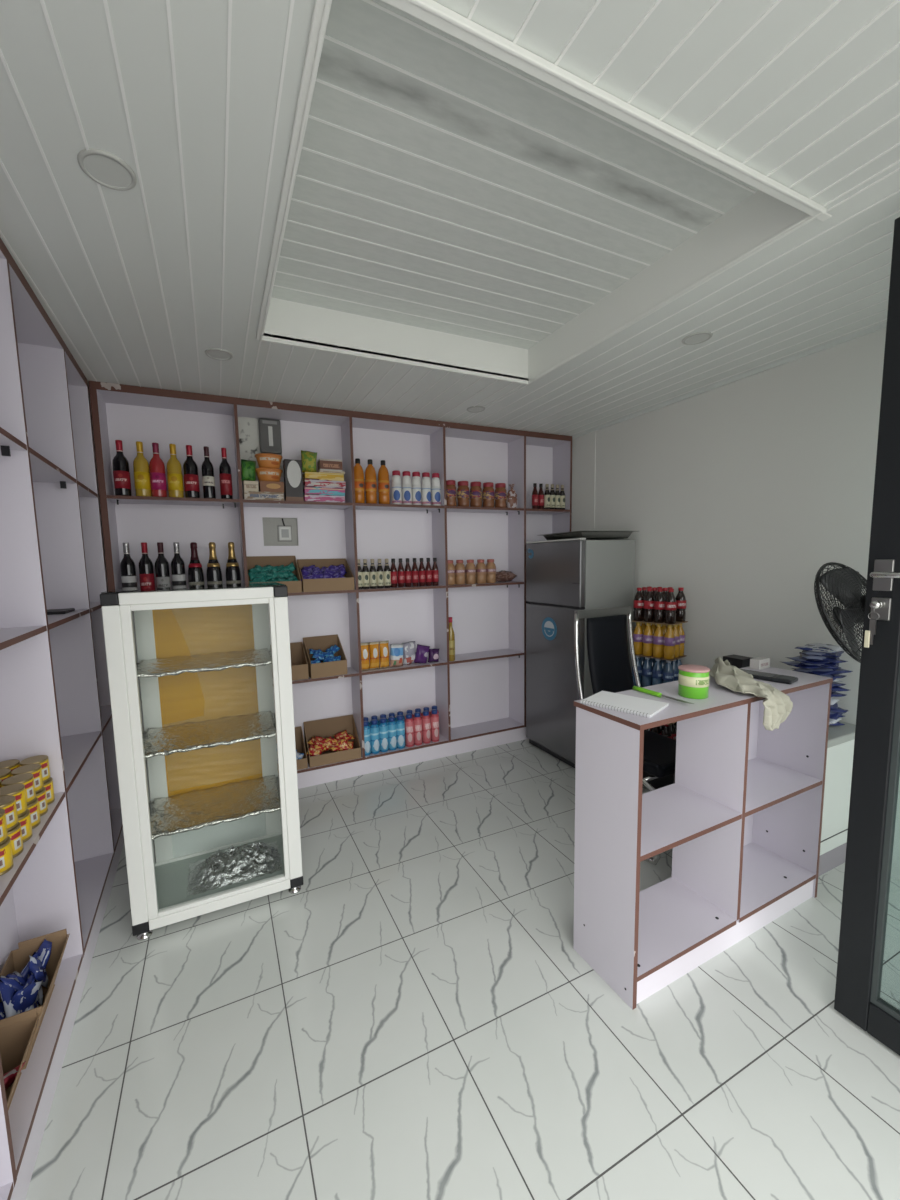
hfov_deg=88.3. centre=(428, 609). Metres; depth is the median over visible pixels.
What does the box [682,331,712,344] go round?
recessed light
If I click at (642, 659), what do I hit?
drink bottle
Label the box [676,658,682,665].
drink bottle
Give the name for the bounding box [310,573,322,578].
sachet
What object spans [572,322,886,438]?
trim
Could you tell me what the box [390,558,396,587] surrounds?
sauce bottle
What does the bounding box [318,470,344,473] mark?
packet
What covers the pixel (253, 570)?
sachet
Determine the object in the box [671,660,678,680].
drink bottle
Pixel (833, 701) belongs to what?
sachet
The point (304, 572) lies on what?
sachet
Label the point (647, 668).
drink bottle
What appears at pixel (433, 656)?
pouch
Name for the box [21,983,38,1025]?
sachet
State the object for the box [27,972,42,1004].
sachet
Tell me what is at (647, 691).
knife
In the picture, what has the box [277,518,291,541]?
wall socket
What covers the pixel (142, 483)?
wine bottle
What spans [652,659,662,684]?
drink bottle
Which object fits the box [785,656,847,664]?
sachet
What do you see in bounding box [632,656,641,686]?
drink bottle
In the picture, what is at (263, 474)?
tub
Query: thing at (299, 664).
carton
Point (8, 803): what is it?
tin
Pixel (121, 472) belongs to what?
wine bottle
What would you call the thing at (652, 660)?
drink bottle
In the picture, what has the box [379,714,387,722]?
drink bottle
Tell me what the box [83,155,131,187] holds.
diffuser
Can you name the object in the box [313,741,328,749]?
packet
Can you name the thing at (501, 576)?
snack bag
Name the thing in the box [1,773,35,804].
tin
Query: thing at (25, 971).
sachet
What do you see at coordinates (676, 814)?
shelf
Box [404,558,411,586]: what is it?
sauce bottle
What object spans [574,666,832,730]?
countertop
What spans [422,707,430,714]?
drink bottle
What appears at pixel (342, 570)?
sachet
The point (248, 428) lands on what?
trim
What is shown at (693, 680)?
tub
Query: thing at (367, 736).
drink bottle
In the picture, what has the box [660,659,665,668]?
drink bottle
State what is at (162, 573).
wine bottle
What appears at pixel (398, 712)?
drink bottle
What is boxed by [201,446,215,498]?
wine bottle
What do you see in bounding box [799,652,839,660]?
sachet
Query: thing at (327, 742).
packet
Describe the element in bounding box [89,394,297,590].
wall
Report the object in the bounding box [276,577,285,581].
sachet
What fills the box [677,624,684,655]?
drink bottle
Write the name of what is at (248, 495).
carton
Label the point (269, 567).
sachet
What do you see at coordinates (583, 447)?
wall
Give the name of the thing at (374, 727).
drink bottle
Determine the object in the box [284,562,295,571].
sachet
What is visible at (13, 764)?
tin
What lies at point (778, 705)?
cloth
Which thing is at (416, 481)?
drink bottle
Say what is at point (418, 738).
drink bottle
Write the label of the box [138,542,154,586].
wine bottle
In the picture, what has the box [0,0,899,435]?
ceiling
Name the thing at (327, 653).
sachet
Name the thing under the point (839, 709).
sachet
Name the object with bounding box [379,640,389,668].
pouch
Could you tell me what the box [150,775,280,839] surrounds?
shelf
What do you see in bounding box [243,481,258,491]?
box
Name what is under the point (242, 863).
plastic wrap
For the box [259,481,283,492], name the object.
carton
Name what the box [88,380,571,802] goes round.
shelving unit
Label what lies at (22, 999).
sachet
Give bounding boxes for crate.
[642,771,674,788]
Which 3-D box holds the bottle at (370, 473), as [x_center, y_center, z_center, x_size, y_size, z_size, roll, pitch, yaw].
[-0.397,-0.881,3.201,0.080,0.306,0.080,-4,7,-24]
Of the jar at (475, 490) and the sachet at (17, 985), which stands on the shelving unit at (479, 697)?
the jar at (475, 490)
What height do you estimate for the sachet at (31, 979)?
0.116 m
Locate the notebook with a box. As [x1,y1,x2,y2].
[581,691,668,717]
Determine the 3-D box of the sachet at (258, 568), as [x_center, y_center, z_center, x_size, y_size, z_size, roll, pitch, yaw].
[-1.092,-0.267,3.039,0.093,0.058,0.052,-6,8,-37]
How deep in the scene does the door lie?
1.38 m
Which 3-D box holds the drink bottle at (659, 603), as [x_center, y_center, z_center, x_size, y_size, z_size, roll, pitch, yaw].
[1.448,-0.028,2.899,0.065,0.216,0.064,-3,6,-15]
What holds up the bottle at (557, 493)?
on the shelving unit at (479, 697)
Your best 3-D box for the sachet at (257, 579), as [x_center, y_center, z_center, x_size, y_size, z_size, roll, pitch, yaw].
[-1.073,-0.183,2.942,0.095,0.075,0.037,-3,6,-19]
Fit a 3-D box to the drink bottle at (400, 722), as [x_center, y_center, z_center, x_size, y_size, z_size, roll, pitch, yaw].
[-0.206,0.900,3.426,0.069,0.244,0.069,-2,6,-9]
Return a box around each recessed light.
[77,148,136,190]
[205,348,232,360]
[467,406,484,412]
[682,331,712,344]
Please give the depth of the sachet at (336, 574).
3.11 m
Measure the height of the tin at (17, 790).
0.076 m
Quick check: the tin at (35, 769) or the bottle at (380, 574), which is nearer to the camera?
the tin at (35, 769)
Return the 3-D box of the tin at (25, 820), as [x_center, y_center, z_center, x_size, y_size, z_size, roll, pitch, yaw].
[-1.170,0.616,1.311,0.071,0.076,0.071,5,8,45]
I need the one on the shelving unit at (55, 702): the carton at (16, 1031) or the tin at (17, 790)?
the carton at (16, 1031)
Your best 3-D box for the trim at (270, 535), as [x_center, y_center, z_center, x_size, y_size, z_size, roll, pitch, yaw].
[-1.002,-0.529,3.142,0.225,0.188,0.006,-4,7,-24]
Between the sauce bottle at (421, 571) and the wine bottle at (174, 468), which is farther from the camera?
the sauce bottle at (421, 571)
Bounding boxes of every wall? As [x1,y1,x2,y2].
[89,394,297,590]
[571,431,595,531]
[594,329,899,880]
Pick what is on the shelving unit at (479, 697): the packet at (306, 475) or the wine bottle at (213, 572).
the wine bottle at (213, 572)
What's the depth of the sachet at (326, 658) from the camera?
3.17 m
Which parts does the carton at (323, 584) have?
panel, panel, panel, panel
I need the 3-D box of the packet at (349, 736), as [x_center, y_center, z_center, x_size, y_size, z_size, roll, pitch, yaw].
[-0.589,0.919,3.359,0.086,0.044,0.100,4,8,41]
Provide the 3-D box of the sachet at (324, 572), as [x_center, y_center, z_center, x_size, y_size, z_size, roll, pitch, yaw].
[-0.668,-0.221,3.124,0.107,0.081,0.061,-5,7,-31]
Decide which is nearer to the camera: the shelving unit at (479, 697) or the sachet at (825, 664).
the sachet at (825, 664)
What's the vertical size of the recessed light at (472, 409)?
0.006 m
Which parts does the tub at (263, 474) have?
margarine tub, lid, lid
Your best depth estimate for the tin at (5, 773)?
1.41 m
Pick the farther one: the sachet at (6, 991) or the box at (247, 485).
the box at (247, 485)
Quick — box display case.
[100,582,303,940]
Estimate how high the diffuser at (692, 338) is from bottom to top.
0.003 m
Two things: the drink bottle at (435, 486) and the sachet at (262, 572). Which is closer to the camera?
the sachet at (262, 572)
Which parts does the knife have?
handle, blade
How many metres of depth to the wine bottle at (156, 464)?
2.65 m
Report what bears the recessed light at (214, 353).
in the ceiling
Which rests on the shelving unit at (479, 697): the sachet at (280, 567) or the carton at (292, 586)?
the carton at (292, 586)
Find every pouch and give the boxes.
[361,642,369,670]
[369,641,379,669]
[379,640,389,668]
[390,643,403,666]
[403,641,415,664]
[414,644,429,663]
[428,648,438,661]
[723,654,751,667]
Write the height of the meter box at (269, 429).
0.220 m
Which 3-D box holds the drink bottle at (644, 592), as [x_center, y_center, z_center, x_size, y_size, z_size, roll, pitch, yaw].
[1.419,-0.043,3.045,0.065,0.216,0.064,-3,6,-15]
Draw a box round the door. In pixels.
[834,217,899,1055]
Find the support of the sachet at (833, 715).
on the sachet
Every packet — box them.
[3,1061,25,1090]
[241,459,255,480]
[301,450,316,472]
[302,472,343,480]
[303,479,345,488]
[303,487,344,495]
[303,495,344,502]
[306,744,323,755]
[308,736,315,744]
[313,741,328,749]
[315,736,324,741]
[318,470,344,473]
[322,736,332,751]
[326,737,338,750]
[328,744,342,750]
[333,730,347,738]
[336,737,349,751]
[342,733,354,739]
[343,740,353,749]
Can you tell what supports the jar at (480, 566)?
on the shelving unit at (479, 697)
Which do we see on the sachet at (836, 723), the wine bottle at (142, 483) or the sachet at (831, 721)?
the sachet at (831, 721)
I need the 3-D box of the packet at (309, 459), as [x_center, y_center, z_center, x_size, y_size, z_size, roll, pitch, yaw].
[-0.781,-0.966,3.033,0.114,0.147,0.072,-4,7,-23]
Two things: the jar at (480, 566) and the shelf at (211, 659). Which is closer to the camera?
the shelf at (211, 659)
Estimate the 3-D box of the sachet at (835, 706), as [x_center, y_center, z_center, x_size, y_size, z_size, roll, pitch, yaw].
[1.893,0.450,2.248,0.140,0.030,0.190,4,8,40]
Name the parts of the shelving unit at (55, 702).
panel, shelf, panel, shelf, shelf, shelf, panel, shelf, shelf, shelf, panel, shelf, shelf, shelf, panel, shelf, shelf, shelf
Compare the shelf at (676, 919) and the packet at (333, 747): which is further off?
the packet at (333, 747)
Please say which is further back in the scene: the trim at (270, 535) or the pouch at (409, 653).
the pouch at (409, 653)
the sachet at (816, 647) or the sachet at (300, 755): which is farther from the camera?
the sachet at (300, 755)
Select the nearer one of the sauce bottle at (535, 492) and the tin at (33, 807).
the tin at (33, 807)
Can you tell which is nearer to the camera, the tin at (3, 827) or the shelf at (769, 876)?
the tin at (3, 827)
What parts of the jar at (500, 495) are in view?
lid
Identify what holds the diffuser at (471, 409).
attached to the recessed light at (472, 409)
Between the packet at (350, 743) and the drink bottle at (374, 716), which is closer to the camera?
the packet at (350, 743)
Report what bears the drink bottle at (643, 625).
on the tray at (679, 657)
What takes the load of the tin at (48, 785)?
on the shelving unit at (55, 702)
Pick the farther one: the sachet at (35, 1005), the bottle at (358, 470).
the bottle at (358, 470)
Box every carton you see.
[0,929,69,1069]
[0,1008,39,1109]
[243,491,283,500]
[246,556,301,592]
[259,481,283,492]
[272,642,308,680]
[276,726,307,769]
[297,558,353,591]
[303,634,346,678]
[304,714,360,767]
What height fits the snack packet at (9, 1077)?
0.087 m
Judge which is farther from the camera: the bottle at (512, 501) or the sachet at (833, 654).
the bottle at (512, 501)
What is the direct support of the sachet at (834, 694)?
on the sachet
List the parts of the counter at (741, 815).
panel, panel, panel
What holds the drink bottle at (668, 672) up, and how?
on the tray
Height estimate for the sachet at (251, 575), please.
0.052 m
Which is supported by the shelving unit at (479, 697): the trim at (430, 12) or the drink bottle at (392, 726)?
the drink bottle at (392, 726)
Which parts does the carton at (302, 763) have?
panel, panel, panel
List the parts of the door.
lock plate, rail, handle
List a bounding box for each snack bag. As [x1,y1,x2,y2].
[496,570,516,581]
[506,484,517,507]
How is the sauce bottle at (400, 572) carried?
on the shelving unit at (479, 697)
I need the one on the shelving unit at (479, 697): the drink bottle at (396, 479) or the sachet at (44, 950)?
the drink bottle at (396, 479)
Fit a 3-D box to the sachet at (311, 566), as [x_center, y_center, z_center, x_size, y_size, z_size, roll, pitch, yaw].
[-0.819,-0.272,3.164,0.102,0.070,0.057,-1,6,3]
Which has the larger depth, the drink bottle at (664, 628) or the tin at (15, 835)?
the drink bottle at (664, 628)
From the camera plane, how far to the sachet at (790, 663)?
2.19 m
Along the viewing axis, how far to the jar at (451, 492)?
3.41 m
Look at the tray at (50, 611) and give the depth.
1.93 m
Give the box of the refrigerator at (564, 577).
[526,538,634,767]
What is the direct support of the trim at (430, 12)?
attached to the ceiling
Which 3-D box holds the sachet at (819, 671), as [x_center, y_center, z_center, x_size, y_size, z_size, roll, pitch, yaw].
[1.860,0.283,2.191,0.190,0.030,0.140,-4,6,-12]
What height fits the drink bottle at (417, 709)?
0.244 m
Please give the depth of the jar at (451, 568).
3.46 m
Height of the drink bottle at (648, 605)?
0.216 m
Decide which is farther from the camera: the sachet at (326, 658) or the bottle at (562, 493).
the bottle at (562, 493)
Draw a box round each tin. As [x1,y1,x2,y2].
[0,759,19,770]
[0,768,10,780]
[0,784,27,816]
[0,795,17,830]
[0,808,7,844]
[0,836,13,875]
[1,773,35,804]
[7,822,23,857]
[11,764,43,792]
[18,809,32,842]
[20,755,50,782]
[27,798,40,828]
[36,787,47,816]
[43,778,54,804]
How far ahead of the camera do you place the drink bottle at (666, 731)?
2.91 m
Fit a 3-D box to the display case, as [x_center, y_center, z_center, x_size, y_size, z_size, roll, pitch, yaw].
[-0.996,0.599,2.107,0.704,1.411,0.425,-4,7,-24]
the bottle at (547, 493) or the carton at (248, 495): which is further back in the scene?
the bottle at (547, 493)
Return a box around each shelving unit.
[0,238,123,1199]
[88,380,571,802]
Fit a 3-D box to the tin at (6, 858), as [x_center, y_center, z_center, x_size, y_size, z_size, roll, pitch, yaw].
[-1.104,0.629,1.175,0.071,0.076,0.071,-6,8,-39]
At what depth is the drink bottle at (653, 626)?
2.99 m
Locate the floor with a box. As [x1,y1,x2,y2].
[25,739,899,1199]
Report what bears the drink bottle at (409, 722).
on the shelving unit at (479, 697)
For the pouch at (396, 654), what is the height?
0.175 m
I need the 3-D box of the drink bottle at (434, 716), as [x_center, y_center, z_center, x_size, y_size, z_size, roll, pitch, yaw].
[0.050,0.882,3.541,0.069,0.244,0.069,-4,6,-22]
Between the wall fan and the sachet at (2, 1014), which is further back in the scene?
the wall fan
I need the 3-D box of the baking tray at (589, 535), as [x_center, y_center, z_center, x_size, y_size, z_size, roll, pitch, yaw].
[1.155,-0.537,3.383,0.510,0.047,0.490,-4,6,-21]
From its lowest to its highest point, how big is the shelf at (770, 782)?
0.018 m
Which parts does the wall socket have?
plate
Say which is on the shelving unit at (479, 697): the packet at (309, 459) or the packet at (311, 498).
the packet at (311, 498)
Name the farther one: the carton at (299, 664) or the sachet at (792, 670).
the carton at (299, 664)
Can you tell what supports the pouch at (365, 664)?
on the shelving unit at (479, 697)
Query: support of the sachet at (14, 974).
in the carton at (17, 959)
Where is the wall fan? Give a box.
[814,562,866,662]
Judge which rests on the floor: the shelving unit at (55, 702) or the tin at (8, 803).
the shelving unit at (55, 702)
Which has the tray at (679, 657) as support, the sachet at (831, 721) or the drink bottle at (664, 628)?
the drink bottle at (664, 628)
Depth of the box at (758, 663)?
2.10 m
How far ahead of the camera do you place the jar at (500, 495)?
3.60 m
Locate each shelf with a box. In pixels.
[137,648,271,677]
[143,711,275,757]
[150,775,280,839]
[637,877,735,981]
[640,783,741,861]
[736,842,815,922]
[745,757,822,816]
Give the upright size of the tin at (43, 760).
0.076 m
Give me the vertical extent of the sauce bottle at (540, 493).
0.207 m
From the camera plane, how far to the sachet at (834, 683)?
2.18 m
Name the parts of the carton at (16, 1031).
panel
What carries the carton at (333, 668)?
on the shelving unit at (479, 697)
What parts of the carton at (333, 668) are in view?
panel, panel, panel, panel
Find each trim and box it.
[238,417,282,476]
[256,0,831,384]
[262,518,297,545]
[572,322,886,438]
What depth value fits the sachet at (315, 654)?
3.18 m
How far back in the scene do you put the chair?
2.65 m
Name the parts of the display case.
glass, frame, shelf rail, shelf rail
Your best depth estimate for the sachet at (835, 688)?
2.17 m
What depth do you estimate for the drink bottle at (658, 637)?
2.90 m
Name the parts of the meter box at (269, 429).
name plate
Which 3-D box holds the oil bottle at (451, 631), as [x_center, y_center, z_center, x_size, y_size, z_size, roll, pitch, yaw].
[0.172,0.221,3.529,0.064,0.335,0.064,-4,7,-24]
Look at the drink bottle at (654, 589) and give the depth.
2.97 m
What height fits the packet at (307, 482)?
0.048 m
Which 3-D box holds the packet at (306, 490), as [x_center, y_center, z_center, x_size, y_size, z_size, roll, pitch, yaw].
[-0.702,-0.783,3.099,0.264,0.048,0.130,-4,7,-24]
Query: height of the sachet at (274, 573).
0.068 m
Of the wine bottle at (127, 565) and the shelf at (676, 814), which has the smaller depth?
the shelf at (676, 814)
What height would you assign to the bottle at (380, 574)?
0.207 m
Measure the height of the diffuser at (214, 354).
0.003 m
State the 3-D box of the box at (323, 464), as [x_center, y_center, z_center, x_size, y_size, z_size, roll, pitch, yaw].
[-0.657,-0.960,3.097,0.150,0.076,0.080,-4,7,-24]
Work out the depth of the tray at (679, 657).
2.92 m
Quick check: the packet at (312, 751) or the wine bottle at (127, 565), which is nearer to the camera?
the wine bottle at (127, 565)
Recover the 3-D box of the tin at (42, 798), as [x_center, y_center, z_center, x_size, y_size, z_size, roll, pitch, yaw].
[-1.236,0.604,1.446,0.071,0.076,0.071,1,7,25]
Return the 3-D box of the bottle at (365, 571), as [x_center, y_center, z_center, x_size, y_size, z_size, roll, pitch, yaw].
[-0.435,-0.249,3.216,0.051,0.207,0.051,-4,7,-24]
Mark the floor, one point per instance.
(422, 1019)
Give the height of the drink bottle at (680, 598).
0.216 m
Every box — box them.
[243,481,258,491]
[258,418,281,454]
[283,459,303,500]
[317,459,342,470]
[750,657,769,669]
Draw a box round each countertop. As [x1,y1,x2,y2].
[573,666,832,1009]
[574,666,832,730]
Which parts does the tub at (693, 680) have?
lid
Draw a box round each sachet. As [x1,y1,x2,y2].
[0,976,23,990]
[0,977,24,1017]
[0,1001,5,1019]
[5,971,43,1001]
[5,980,42,1017]
[20,952,38,978]
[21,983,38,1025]
[23,974,34,987]
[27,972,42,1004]
[28,955,47,987]
[36,938,51,969]
[248,567,256,572]
[248,572,257,579]
[252,575,266,581]
[255,565,265,571]
[256,571,266,576]
[263,565,273,570]
[270,576,279,581]
[271,570,277,577]
[276,565,283,570]
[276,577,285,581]
[277,570,289,576]
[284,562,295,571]
[297,752,303,758]
[301,569,311,575]
[301,574,313,580]
[302,565,314,570]
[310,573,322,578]
[310,657,320,663]
[312,652,322,660]
[321,651,329,656]
[322,571,331,577]
[323,656,334,661]
[324,567,336,573]
[331,644,339,653]
[332,572,340,577]
[333,564,346,572]
[335,567,344,575]
[782,661,840,668]
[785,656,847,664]
[791,668,852,674]
[792,670,841,675]
[794,643,841,652]
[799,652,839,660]
[800,662,838,666]
[801,650,843,656]
[825,674,845,680]
[829,712,845,719]
[829,718,840,723]
[829,722,844,725]
[830,698,838,704]
[830,702,837,708]
[830,707,847,711]
[831,686,848,690]
[831,692,845,696]
[832,681,845,686]
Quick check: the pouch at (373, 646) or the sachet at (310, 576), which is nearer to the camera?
the sachet at (310, 576)
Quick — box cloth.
[709,657,792,730]
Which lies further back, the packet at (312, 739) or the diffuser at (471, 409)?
the packet at (312, 739)
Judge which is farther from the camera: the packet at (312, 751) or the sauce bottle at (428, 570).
the sauce bottle at (428, 570)
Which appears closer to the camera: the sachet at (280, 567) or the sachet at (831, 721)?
the sachet at (831, 721)
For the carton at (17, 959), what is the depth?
1.49 m
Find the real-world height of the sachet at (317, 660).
0.064 m
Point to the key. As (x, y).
(869, 635)
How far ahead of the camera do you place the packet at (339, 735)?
3.34 m
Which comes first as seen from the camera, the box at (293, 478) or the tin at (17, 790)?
the tin at (17, 790)
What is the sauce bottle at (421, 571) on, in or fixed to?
on the shelving unit at (479, 697)
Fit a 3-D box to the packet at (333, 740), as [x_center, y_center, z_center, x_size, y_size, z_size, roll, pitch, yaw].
[-0.685,0.951,3.277,0.108,0.080,0.056,-1,6,6]
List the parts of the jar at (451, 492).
lid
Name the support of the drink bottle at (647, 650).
on the tray at (679, 657)
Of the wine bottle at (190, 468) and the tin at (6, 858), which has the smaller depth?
the tin at (6, 858)
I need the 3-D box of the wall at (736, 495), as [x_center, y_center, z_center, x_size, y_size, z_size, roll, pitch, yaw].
[1.868,-0.195,2.638,0.100,2.750,3.560,-4,7,-24]
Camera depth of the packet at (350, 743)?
3.28 m
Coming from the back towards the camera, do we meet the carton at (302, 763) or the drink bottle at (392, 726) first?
the drink bottle at (392, 726)
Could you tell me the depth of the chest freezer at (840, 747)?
2.12 m
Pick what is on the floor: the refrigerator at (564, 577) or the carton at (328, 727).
the refrigerator at (564, 577)
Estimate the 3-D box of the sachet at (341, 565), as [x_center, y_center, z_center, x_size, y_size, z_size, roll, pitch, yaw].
[-0.625,-0.282,3.252,0.102,0.078,0.047,-5,7,-28]
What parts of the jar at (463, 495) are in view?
lid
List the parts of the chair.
backrest, seat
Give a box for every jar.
[446,480,456,505]
[448,560,454,584]
[455,560,464,584]
[457,481,469,506]
[465,559,475,583]
[470,482,481,506]
[476,559,485,583]
[482,482,493,506]
[486,559,495,582]
[494,483,506,507]
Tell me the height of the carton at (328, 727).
0.255 m
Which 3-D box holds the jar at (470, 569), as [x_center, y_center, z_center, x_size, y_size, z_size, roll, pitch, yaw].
[0.325,-0.294,3.566,0.084,0.188,0.084,-3,6,-16]
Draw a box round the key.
[864,601,879,647]
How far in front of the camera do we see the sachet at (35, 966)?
1.43 m
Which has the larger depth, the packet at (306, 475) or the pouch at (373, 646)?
the pouch at (373, 646)
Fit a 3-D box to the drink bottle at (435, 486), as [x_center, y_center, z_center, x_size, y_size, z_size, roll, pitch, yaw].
[0.057,-0.878,3.393,0.070,0.238,0.070,-4,7,-25]
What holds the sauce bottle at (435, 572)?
on the shelving unit at (479, 697)
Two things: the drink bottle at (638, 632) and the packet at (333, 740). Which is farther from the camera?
the packet at (333, 740)
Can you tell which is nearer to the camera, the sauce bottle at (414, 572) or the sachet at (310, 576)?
the sachet at (310, 576)
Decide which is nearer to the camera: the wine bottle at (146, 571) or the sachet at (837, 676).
the sachet at (837, 676)
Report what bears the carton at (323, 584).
on the shelving unit at (479, 697)
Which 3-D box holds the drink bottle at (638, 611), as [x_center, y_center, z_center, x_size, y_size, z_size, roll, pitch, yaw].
[1.365,-0.037,3.002,0.065,0.216,0.064,-3,6,-14]
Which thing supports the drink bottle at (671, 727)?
on the tray
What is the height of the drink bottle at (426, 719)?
0.244 m
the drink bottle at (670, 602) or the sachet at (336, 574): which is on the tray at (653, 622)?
the drink bottle at (670, 602)
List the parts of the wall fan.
blade, blade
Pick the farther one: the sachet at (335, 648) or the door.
the sachet at (335, 648)
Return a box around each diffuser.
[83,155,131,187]
[208,350,230,358]
[469,407,482,411]
[685,334,709,343]
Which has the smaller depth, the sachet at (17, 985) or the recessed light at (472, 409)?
the sachet at (17, 985)
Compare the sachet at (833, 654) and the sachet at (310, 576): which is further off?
the sachet at (310, 576)
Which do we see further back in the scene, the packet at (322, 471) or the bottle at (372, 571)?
the bottle at (372, 571)
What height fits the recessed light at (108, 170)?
0.006 m
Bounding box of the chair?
[574,606,675,864]
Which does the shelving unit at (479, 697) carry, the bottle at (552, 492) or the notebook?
the bottle at (552, 492)
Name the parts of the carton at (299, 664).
panel, panel, panel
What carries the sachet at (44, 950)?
in the carton at (17, 959)
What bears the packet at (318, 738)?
in the carton at (328, 727)
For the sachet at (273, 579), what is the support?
in the carton at (292, 586)
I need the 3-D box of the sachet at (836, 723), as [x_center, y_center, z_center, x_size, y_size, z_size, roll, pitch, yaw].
[1.873,0.535,2.255,0.190,0.030,0.140,-2,7,4]
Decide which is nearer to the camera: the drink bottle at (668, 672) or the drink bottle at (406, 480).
the drink bottle at (668, 672)
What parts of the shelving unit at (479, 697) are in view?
panel, panel, shelf, panel, shelf, shelf, shelf, shelf, panel, shelf, shelf, shelf, shelf, panel, shelf, shelf, shelf, shelf, shelf, panel, panel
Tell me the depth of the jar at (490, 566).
3.61 m
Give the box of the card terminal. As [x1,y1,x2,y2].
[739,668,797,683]
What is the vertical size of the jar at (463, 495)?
0.192 m
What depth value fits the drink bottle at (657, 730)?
2.96 m
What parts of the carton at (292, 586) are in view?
panel, panel, panel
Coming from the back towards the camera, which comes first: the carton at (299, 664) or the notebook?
the carton at (299, 664)
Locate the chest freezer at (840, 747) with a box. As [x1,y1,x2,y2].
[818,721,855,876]
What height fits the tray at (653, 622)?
0.004 m
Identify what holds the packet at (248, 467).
on the box at (247, 485)
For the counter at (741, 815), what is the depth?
1.76 m
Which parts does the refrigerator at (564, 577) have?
fridge door, freezer door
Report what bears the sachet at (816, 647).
on the sachet at (833, 654)
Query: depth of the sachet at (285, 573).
3.04 m
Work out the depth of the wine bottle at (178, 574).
2.73 m
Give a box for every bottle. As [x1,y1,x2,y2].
[112,440,131,495]
[120,543,136,587]
[133,441,151,496]
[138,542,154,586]
[149,442,166,496]
[155,542,170,585]
[167,444,183,497]
[171,542,185,585]
[183,445,199,497]
[188,542,204,584]
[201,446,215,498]
[206,542,222,583]
[219,448,232,498]
[226,542,240,583]
[354,458,364,502]
[357,559,362,588]
[362,559,369,588]
[364,721,370,755]
[365,459,376,503]
[369,559,376,588]
[370,715,378,724]
[370,719,379,753]
[376,559,383,587]
[378,460,389,503]
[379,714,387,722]
[379,718,388,751]
[383,559,390,587]
[387,716,396,750]
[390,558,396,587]
[392,470,401,503]
[396,711,404,720]
[396,715,404,748]
[397,558,404,586]
[402,471,411,504]
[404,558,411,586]
[405,713,413,746]
[411,558,418,586]
[412,472,421,504]
[413,712,422,744]
[414,708,421,716]
[418,558,424,585]
[421,472,430,504]
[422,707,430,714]
[422,711,430,743]
[425,558,431,585]
[430,709,438,741]
[431,473,440,505]
[432,558,438,585]
[449,617,454,660]
[532,483,537,508]
[538,484,543,508]
[544,484,549,508]
[550,484,554,508]
[555,485,559,508]
[560,485,564,509]
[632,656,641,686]
[633,588,643,620]
[633,622,642,654]
[640,656,644,665]
[641,622,645,631]
[642,587,646,597]
[642,623,652,655]
[642,657,652,686]
[643,588,653,621]
[650,658,655,667]
[651,623,656,634]
[651,726,660,734]
[652,587,656,600]
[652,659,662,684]
[653,624,663,657]
[654,588,664,622]
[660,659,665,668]
[661,624,666,634]
[661,724,671,738]
[662,660,673,682]
[663,588,667,599]
[663,625,675,658]
[664,589,676,623]
[669,723,676,739]
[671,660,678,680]
[672,625,679,657]
[676,587,685,621]
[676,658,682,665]
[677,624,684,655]
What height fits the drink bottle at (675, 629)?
0.216 m
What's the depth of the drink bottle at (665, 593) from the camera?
2.92 m
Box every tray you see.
[47,608,74,614]
[541,531,636,539]
[630,654,686,660]
[632,620,687,624]
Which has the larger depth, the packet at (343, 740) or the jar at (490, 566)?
the jar at (490, 566)
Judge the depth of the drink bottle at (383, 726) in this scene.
3.35 m
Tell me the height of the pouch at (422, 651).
0.161 m
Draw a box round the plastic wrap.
[186,841,282,896]
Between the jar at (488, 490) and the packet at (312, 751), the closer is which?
the packet at (312, 751)
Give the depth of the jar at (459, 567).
3.50 m
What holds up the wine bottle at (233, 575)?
on the shelving unit at (479, 697)
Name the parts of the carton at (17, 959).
panel, panel, panel, panel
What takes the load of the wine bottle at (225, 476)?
on the shelving unit at (479, 697)
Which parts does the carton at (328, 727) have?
panel, panel, panel, panel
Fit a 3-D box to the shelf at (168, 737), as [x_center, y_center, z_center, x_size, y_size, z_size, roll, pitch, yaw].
[-0.980,0.556,2.105,0.544,0.022,0.350,-4,7,-24]
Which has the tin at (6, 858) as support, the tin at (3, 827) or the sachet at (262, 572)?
the tin at (3, 827)
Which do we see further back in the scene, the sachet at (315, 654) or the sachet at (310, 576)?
the sachet at (315, 654)
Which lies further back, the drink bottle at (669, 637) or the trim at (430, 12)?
the drink bottle at (669, 637)
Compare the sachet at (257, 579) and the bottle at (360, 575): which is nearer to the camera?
the sachet at (257, 579)
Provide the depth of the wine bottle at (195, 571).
2.77 m
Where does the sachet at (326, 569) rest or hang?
on the sachet at (324, 572)
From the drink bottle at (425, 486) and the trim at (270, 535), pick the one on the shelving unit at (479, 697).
the drink bottle at (425, 486)
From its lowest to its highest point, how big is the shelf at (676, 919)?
0.018 m
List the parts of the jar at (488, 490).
lid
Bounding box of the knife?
[633,686,693,703]
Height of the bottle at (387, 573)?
0.207 m
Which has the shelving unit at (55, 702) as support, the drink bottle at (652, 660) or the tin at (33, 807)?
the tin at (33, 807)
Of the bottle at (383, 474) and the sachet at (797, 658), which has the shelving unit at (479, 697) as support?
the bottle at (383, 474)
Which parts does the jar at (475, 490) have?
lid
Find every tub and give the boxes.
[255,453,282,481]
[678,664,709,698]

